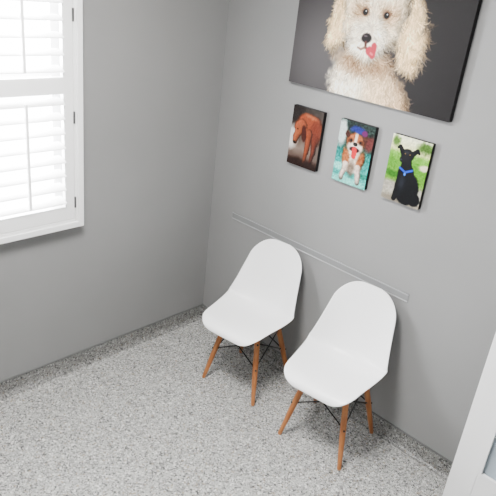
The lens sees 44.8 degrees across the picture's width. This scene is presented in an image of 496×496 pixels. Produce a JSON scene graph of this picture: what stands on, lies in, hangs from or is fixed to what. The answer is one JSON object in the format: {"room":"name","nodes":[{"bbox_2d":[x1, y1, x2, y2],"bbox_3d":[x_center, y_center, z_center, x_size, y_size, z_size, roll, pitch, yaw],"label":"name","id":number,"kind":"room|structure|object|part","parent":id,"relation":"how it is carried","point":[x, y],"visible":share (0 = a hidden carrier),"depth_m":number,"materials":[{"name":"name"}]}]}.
{"room":"veterinary clinic","nodes":[
{"label":"veterinary clinic","id":0,"kind":"room"},
{"bbox_2d":[0,0,228,380],"bbox_3d":[-1.473,-0.324,2.375,0.100,2.600,3.600,27,31,38],"label":"wall","id":1,"kind":"structure","parent":0,"point":[153,69],"depth_m":3.22,"materials":[{"name":"paint"}]},
{"bbox_2d":[0,2,62,217],"bbox_3d":[-1.224,-0.722,2.475,0.030,1.420,0.975,27,31,38],"label":"window","id":2,"kind":"structure","parent":1,"relation":"in","point":[52,8],"depth_m":2.79,"materials":[{"name":"white glass"}]},
{"bbox_2d":[0,73,50,76],"bbox_3d":[-1.226,-0.718,2.478,0.027,0.040,0.905,27,31,38],"label":"meeting rail","id":3,"kind":"object","parent":2,"relation":"attached to","point":[31,74],"depth_m":2.69,"materials":[{"name":"white wood"}]},
{"bbox_2d":[0,0,83,243],"bbox_3d":[-1.139,-0.682,2.397,0.083,1.509,1.069,27,31,38],"label":"plantation shutter","id":4,"kind":"object","parent":2,"relation":"attached to","point":[69,84],"visible":1,"depth_m":2.72,"materials":[{"name":"white wood"}]},
{"bbox_2d":[0,304,202,400],"bbox_3d":[-1.561,0.833,2.854,0.030,0.092,3.600,27,31,38],"label":"baseboard","id":5,"kind":"structure","parent":1,"relation":"attached to","point":[29,380],"depth_m":3.51,"materials":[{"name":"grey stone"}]},
{"bbox_2d":[0,319,446,495],"bbox_3d":[-0.595,1.422,2.049,3.000,0.100,3.800,27,31,38],"label":"floor","id":6,"kind":"structure","parent":0,"point":[143,419],"depth_m":3.03,"materials":[{"name":"grey stone"}]},
{"bbox_2d":[202,239,301,405],"bbox_3d":[0.011,0.401,3.335,0.445,0.818,0.468,22,29,31],"label":"chair","id":7,"kind":"object","parent":6,"relation":"on","point":[261,300],"visible":0.99,"depth_m":3.36,"materials":[{"name":"white plastic"}]},
{"bbox_3d":[-0.188,0.581,3.418,0.119,0.380,0.031,2,25,-11],"label":"leg","id":8,"kind":"part","parent":7,"relation":"part of","materials":[{"name":"brown wood"}]},
{"bbox_3d":[0.038,0.673,3.274,0.031,0.380,0.119,3,25,-8],"label":"leg","id":9,"kind":"part","parent":7,"relation":"part of","materials":[{"name":"brown wood"}]},
{"bbox_3d":[0.201,0.598,3.480,0.134,0.381,0.031,0,25,-15],"label":"leg","id":10,"kind":"part","parent":7,"relation":"part of","materials":[{"name":"brown wood"}]},
{"bbox_2d":[278,281,395,469],"bbox_3d":[0.432,0.617,2.971,0.445,0.818,0.468,23,29,31],"label":"chair","id":11,"kind":"object","parent":6,"relation":"on","point":[346,353],"visible":1,"depth_m":2.99,"materials":[{"name":"white plastic"}]},
{"bbox_3d":[0.233,0.796,3.056,0.119,0.380,0.031,2,25,-11],"label":"leg","id":12,"kind":"part","parent":11,"relation":"part of","materials":[{"name":"brown wood"}]},
{"bbox_3d":[0.457,0.889,2.910,0.031,0.380,0.119,3,25,-8],"label":"leg","id":13,"kind":"part","parent":11,"relation":"part of","materials":[{"name":"brown wood"}]},
{"bbox_3d":[0.622,0.815,3.115,0.134,0.381,0.031,0,25,-15],"label":"leg","id":14,"kind":"part","parent":11,"relation":"part of","materials":[{"name":"brown wood"}]},
{"bbox_2d":[203,0,495,461],"bbox_3d":[0.846,-0.218,2.741,3.000,2.600,0.100,27,31,38],"label":"wall","id":15,"kind":"structure","parent":0,"point":[441,254],"depth_m":2.97,"materials":[{"name":"paint"}]},
{"bbox_2d":[287,104,326,171],"bbox_3d":[0.299,-0.566,3.099,0.196,0.305,0.024,27,31,38],"label":"canvas","id":16,"kind":"object","parent":15,"relation":"attached to","point":[308,124],"visible":1,"depth_m":3.08,"materials":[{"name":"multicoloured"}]},
{"bbox_2d":[232,212,408,301],"bbox_3d":[0.338,0.022,3.269,1.223,0.042,0.008,27,31,38],"label":"guard rail","id":17,"kind":"object","parent":15,"relation":"attached to","point":[399,294],"visible":1,"depth_m":3.21,"materials":[{"name":"grey"}]},
{"bbox_2d":[201,304,452,480],"bbox_3d":[0.667,0.931,3.216,2.800,0.092,0.030,27,31,38],"label":"baseboard","id":18,"kind":"structure","parent":15,"relation":"attached to","point":[398,439],"depth_m":3.15,"materials":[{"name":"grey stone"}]},
{"bbox_2d":[332,118,378,189],"bbox_3d":[0.515,-0.455,2.913,0.199,0.305,0.024,27,31,38],"label":"canvas","id":19,"kind":"object","parent":15,"relation":"attached to","point":[356,144],"visible":1,"depth_m":2.90,"materials":[{"name":"multicoloured fabric"}]},
{"bbox_2d":[289,0,481,121],"bbox_3d":[0.567,-0.965,2.683,0.900,0.605,0.030,27,31,38],"label":"canvas","id":20,"kind":"object","parent":15,"relation":"attached to","point":[411,56],"visible":1,"depth_m":2.64,"materials":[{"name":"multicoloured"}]},
{"bbox_2d":[381,133,435,209],"bbox_3d":[0.722,-0.349,2.733,0.200,0.305,0.024,27,31,38],"label":"canvas","id":21,"kind":"object","parent":15,"relation":"attached to","point":[410,158],"visible":1,"depth_m":2.72,"materials":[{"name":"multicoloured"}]},
{"bbox_3d":[0.571,0.727,0.607,0.100,2.600,3.600,27,31,38],"label":"wall","id":22,"kind":"structure","parent":0,"visible":0},
{"bbox_2d":[442,333,495,495],"bbox_3d":[1.317,0.413,2.136,0.872,2.038,0.105,27,31,38],"label":"door","id":23,"kind":"structure","parent":22,"relation":"in","point":[463,479],"depth_m":2.63,"materials":[{"name":"white wood"}]},
{"bbox_2d":[477,423,495,485],"bbox_3d":[1.333,0.356,2.122,0.642,1.680,0.015,27,31,38],"label":"bead","id":24,"kind":"object","parent":23,"relation":"attached to","point":[480,472],"visible":1,"depth_m":2.61,"materials":[{"name":"white wood"}]},
{"bbox_3d":[1.344,0.352,2.132,0.638,1.676,0.008,27,31,38],"label":"glass pane","id":25,"kind":"part","parent":23,"relation":"part of","materials":[{"name":"clear glass"}]}
]}

